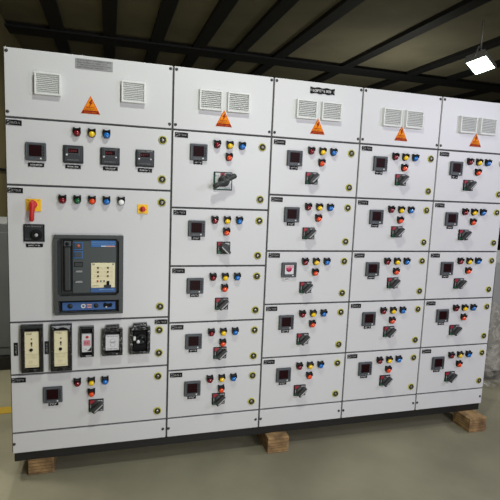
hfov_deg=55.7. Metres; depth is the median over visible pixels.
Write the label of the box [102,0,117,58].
ceiling beam
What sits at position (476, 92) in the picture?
ceiling beam
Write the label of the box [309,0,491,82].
ceiling beam
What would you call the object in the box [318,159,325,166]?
lamp
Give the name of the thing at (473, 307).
lamp
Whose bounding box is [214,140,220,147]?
lamp
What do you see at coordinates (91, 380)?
lamp
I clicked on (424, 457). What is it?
floor
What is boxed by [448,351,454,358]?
lamp
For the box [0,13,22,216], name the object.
wall
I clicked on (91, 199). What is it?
lamp
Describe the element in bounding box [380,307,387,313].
lamp
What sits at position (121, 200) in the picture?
lamp
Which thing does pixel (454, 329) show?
switch
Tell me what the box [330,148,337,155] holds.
lamp
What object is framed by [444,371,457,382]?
switch
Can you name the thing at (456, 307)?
lamp
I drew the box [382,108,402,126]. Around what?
vent grille
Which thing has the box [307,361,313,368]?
lamp
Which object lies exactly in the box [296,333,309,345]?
switch
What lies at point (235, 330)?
lamp
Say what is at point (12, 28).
ceiling beam
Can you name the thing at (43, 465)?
wooden block
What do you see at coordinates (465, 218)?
tall cabinet
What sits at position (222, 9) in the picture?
ceiling beam
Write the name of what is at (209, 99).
vent grille
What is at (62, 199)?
lamp
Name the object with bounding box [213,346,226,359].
switch
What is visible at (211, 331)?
lamp
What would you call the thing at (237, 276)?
lamp
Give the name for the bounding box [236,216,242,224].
lamp
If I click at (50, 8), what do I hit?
ceiling beam
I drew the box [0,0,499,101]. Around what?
ceiling
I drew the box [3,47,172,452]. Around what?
tall cabinet
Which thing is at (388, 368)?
lamp
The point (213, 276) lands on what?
lamp
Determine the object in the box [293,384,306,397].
switch
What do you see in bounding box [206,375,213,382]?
lamp
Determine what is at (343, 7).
ceiling beam
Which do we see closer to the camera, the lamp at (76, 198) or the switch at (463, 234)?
the lamp at (76, 198)
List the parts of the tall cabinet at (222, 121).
name plate, name plate, name plate, name plate, name plate, tag plate, kick plate, door, door, door, door, door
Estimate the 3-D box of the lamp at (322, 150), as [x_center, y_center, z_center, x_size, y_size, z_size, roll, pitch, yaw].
[0.452,-0.610,2.928,0.039,0.048,0.030,0,7,-17]
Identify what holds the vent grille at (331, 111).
attached to the tall cabinet at (315, 126)
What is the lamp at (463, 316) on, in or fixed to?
attached to the tall cabinet at (465, 218)
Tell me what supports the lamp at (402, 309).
attached to the tall cabinet at (398, 140)
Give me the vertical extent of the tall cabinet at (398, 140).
2.186 m
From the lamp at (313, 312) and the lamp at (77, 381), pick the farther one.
the lamp at (313, 312)
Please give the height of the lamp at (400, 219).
0.048 m
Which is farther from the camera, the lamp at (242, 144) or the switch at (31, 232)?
the lamp at (242, 144)
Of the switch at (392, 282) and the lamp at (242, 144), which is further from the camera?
the switch at (392, 282)
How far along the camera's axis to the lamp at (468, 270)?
3.36 m
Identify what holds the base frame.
on the wooden block at (273, 442)
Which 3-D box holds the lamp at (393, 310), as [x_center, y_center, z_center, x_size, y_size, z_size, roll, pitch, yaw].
[0.979,0.413,3.227,0.039,0.048,0.030,0,7,-17]
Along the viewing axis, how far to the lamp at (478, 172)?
3.27 m
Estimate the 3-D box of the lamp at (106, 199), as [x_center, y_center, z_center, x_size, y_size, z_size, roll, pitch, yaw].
[-0.789,-0.272,2.605,0.039,0.048,0.030,0,7,-17]
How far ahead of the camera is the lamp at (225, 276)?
2.85 m
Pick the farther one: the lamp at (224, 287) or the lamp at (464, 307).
the lamp at (464, 307)
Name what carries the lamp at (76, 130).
attached to the tall cabinet at (88, 140)
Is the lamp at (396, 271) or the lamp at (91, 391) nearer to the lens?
the lamp at (91, 391)
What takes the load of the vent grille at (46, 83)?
attached to the tall cabinet at (88, 140)
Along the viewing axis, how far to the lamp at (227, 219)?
2.81 m
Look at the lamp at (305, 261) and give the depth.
2.99 m
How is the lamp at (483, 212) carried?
attached to the tall cabinet at (465, 218)
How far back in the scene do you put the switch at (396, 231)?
3.15 m
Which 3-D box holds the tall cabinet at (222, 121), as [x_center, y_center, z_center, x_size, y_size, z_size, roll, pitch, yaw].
[-0.295,0.012,3.220,0.592,2.186,0.918,0,7,-17]
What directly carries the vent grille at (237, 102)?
attached to the tall cabinet at (222, 121)
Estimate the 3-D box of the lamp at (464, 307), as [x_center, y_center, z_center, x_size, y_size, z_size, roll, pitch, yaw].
[1.543,0.416,3.395,0.039,0.048,0.030,0,7,-17]
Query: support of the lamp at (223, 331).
on the tall cabinet at (222, 121)
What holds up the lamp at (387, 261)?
attached to the tall cabinet at (398, 140)
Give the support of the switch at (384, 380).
attached to the tall cabinet at (398, 140)
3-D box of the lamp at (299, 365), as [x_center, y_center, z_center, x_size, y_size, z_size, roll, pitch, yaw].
[0.324,0.757,3.079,0.039,0.048,0.030,0,7,-17]
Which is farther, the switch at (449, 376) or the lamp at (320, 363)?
the switch at (449, 376)
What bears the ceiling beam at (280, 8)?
attached to the ceiling
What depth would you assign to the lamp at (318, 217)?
2.98 m
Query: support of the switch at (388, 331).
attached to the tall cabinet at (398, 140)
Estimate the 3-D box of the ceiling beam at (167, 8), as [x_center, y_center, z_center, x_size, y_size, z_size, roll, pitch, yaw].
[-0.593,-3.766,5.354,0.250,0.080,16.400,0,7,-17]
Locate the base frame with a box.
[14,403,478,460]
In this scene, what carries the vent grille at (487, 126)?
attached to the tall cabinet at (465, 218)
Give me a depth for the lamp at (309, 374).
3.10 m
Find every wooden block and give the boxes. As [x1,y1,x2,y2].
[28,457,56,474]
[256,431,288,453]
[452,410,486,432]
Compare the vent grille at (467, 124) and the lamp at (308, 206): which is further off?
the vent grille at (467, 124)
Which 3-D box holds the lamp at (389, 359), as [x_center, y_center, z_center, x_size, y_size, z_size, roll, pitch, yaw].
[0.964,0.760,3.270,0.039,0.048,0.030,0,7,-17]
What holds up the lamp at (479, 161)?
on the tall cabinet at (465, 218)
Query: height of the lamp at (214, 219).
0.048 m
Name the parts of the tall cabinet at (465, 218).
name plate, name plate, name plate, name plate, name plate, kick plate, door, door, door, door, door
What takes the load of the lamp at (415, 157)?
attached to the tall cabinet at (398, 140)
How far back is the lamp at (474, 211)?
3.31 m
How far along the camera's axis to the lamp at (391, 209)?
3.12 m
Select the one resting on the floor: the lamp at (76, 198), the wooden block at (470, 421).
the wooden block at (470, 421)
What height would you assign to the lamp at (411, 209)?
0.048 m
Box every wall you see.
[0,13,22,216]
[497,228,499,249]
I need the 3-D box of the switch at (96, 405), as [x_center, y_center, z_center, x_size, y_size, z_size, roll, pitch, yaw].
[-0.887,0.903,2.729,0.082,0.074,0.048,0,7,-17]
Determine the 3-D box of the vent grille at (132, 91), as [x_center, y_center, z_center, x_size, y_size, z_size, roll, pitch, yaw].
[-0.634,-0.857,2.575,0.127,0.112,0.022,0,7,-17]
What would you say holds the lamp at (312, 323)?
attached to the tall cabinet at (315, 126)
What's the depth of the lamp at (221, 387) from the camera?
2.94 m
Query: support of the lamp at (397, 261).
on the tall cabinet at (398, 140)
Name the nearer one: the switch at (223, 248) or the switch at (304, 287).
the switch at (223, 248)
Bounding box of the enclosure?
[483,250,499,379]
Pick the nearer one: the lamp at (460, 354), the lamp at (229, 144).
the lamp at (229, 144)
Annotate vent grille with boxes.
[34,71,60,96]
[121,80,145,103]
[199,89,222,110]
[227,92,249,113]
[296,99,317,119]
[321,101,342,121]
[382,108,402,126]
[404,110,424,128]
[458,115,477,133]
[478,117,497,135]
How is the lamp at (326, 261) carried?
attached to the tall cabinet at (315, 126)
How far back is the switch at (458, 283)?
3.35 m
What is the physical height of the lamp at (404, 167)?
0.048 m
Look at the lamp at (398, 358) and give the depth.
3.30 m
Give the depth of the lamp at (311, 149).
2.91 m
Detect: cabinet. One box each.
[0,217,10,369]
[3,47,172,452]
[166,66,273,436]
[258,78,362,426]
[340,88,441,417]
[414,97,499,409]
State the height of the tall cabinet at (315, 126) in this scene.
2.186 m
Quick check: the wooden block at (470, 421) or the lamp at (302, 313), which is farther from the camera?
the wooden block at (470, 421)
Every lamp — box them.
[58,195,66,203]
[73,127,80,136]
[73,195,80,203]
[74,378,80,386]
[88,128,95,137]
[88,196,95,203]
[88,377,94,385]
[88,388,94,396]
[102,376,108,384]
[103,129,109,138]
[103,196,109,204]
[118,197,124,204]
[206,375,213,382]
[208,328,214,335]
[210,273,216,280]
[211,216,218,223]
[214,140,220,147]
[218,374,225,381]
[218,384,224,392]
[219,338,225,346]
[220,328,226,335]
[221,284,227,291]
[222,273,228,280]
[223,228,230,235]
[224,216,230,223]
[226,141,233,148]
[226,153,232,160]
[230,373,236,380]
[232,327,238,334]
[234,273,240,280]
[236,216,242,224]
[239,141,245,149]
[296,362,302,369]
[299,310,305,317]
[302,258,308,264]
[305,203,312,210]
[306,371,312,378]
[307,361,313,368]
[308,146,315,154]
[309,320,315,327]
[310,309,316,316]
[312,268,318,275]
[313,258,319,264]
[315,214,322,221]
[316,203,323,210]
[317,360,324,367]
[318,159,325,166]
[319,147,326,154]
[320,309,327,316]
[323,258,330,264]
[327,203,333,210]
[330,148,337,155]
[376,356,383,363]
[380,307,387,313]
[384,258,391,264]
[385,365,391,372]
[386,356,392,362]
[388,206,395,212]
[389,316,395,323]
[390,307,396,313]
[392,152,399,159]
[393,268,399,274]
[394,258,400,264]
[395,355,402,362]
[397,216,403,223]
[398,206,405,212]
[399,306,406,313]
[401,164,408,170]
[402,153,409,160]
[403,258,410,264]
[408,206,414,213]
[412,154,419,161]
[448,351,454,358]
[453,304,459,310]
[456,360,462,366]
[457,257,464,263]
[457,351,463,357]
[460,313,467,319]
[461,304,468,310]
[462,208,469,214]
[465,267,471,273]
[465,350,472,356]
[466,257,473,263]
[467,158,474,164]
[470,218,476,224]
[470,304,476,310]
[471,208,477,214]
[475,169,481,175]
[475,257,481,263]
[476,158,482,165]
[480,209,486,215]
[485,159,492,165]
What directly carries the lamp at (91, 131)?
attached to the tall cabinet at (88, 140)
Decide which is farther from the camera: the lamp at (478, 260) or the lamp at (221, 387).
the lamp at (478, 260)
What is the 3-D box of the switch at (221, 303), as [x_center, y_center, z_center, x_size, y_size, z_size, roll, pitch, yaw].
[-0.167,0.329,2.865,0.082,0.074,0.048,0,7,-17]
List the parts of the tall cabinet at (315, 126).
name plate, name plate, name plate, name plate, name plate, tag plate, tag plate, kick plate, door, door, door, door, door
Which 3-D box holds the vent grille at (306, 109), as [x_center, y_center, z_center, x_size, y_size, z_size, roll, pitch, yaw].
[0.345,-0.852,2.868,0.133,0.112,0.022,0,7,-17]
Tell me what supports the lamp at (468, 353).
attached to the tall cabinet at (465, 218)
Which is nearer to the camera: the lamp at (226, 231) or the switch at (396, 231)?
the lamp at (226, 231)
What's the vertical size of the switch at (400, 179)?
0.074 m
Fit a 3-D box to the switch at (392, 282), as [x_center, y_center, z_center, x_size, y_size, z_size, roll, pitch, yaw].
[0.971,0.225,3.189,0.082,0.074,0.048,0,7,-17]
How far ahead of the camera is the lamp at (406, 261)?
3.20 m
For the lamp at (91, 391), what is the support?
on the tall cabinet at (88, 140)
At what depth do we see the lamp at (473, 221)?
3.31 m
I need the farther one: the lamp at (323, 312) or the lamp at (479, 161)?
the lamp at (479, 161)
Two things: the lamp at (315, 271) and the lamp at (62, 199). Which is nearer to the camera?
the lamp at (62, 199)
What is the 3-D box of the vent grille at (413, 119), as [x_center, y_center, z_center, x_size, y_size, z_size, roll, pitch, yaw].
[1.071,-0.849,3.084,0.133,0.112,0.022,0,7,-17]
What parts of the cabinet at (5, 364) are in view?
door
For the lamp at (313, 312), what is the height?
0.048 m
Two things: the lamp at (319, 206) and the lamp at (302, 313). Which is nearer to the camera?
the lamp at (319, 206)
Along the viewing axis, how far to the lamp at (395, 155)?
3.07 m
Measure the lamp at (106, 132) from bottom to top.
0.048 m
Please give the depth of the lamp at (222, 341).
2.90 m
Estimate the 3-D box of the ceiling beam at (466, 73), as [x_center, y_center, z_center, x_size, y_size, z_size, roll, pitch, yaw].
[6.508,-3.740,7.473,0.250,0.080,16.400,0,7,-17]
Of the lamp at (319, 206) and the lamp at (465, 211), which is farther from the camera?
the lamp at (465, 211)
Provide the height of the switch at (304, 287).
0.074 m
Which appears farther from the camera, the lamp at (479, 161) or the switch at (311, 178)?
the lamp at (479, 161)
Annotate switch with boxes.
[23,224,44,241]
[89,398,103,413]
[212,392,225,406]
[213,172,236,190]
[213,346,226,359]
[215,297,228,310]
[217,242,230,254]
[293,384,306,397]
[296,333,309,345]
[299,282,313,293]
[302,227,316,238]
[305,172,319,184]
[379,375,392,386]
[383,326,396,337]
[387,277,400,288]
[391,226,404,236]
[395,174,409,185]
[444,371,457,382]
[449,324,462,335]
[453,278,466,288]
[458,229,471,239]
[463,180,476,190]
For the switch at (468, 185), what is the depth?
3.26 m
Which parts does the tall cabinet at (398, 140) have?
name plate, name plate, name plate, name plate, name plate, kick plate, door, door, door, door, door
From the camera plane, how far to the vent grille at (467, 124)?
3.20 m
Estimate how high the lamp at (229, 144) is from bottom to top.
0.048 m
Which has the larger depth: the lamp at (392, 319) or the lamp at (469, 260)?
the lamp at (469, 260)
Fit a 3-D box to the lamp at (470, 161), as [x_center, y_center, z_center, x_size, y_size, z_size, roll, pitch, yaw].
[1.514,-0.606,3.245,0.039,0.048,0.030,0,7,-17]
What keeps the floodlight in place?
hanging from the ceiling
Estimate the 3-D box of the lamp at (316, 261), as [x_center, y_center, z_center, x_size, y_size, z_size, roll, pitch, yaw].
[0.424,0.075,3.015,0.039,0.048,0.030,0,7,-17]
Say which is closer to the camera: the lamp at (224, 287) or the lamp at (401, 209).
the lamp at (224, 287)
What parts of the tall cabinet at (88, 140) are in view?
name plate, name plate, tag plate, name plate, red rotary handle, tag plate, tag plate, tag plate, charging handle, tag plate, door, door, door, door, racking panel, kick plate, rating plate, tag plate, selector knob, tag plate, name plate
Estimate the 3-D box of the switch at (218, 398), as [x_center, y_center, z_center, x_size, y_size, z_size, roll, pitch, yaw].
[-0.192,0.931,2.940,0.082,0.074,0.048,0,7,-17]
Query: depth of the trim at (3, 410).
3.48 m
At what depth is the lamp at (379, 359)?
3.25 m
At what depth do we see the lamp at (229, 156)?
2.76 m
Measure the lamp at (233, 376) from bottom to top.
0.048 m
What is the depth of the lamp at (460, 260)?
3.33 m
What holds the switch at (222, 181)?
attached to the tall cabinet at (222, 121)
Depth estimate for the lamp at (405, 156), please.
3.10 m
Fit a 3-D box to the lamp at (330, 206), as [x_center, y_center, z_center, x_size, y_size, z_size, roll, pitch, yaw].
[0.510,-0.269,2.993,0.039,0.048,0.030,0,7,-17]
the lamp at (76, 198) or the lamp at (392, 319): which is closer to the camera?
the lamp at (76, 198)
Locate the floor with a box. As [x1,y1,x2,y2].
[0,370,499,499]
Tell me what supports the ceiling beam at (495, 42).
attached to the ceiling
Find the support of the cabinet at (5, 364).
on the floor
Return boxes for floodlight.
[464,20,496,75]
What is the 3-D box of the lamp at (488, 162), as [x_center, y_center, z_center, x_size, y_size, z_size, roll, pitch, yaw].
[1.657,-0.606,3.288,0.039,0.048,0.030,0,7,-17]
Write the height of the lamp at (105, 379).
0.048 m
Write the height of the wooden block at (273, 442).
0.105 m
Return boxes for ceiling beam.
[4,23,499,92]
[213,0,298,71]
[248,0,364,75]
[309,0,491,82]
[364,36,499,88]
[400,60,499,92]
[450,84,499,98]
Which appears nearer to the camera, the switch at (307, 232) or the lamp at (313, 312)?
the switch at (307, 232)
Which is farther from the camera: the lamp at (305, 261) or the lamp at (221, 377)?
the lamp at (305, 261)

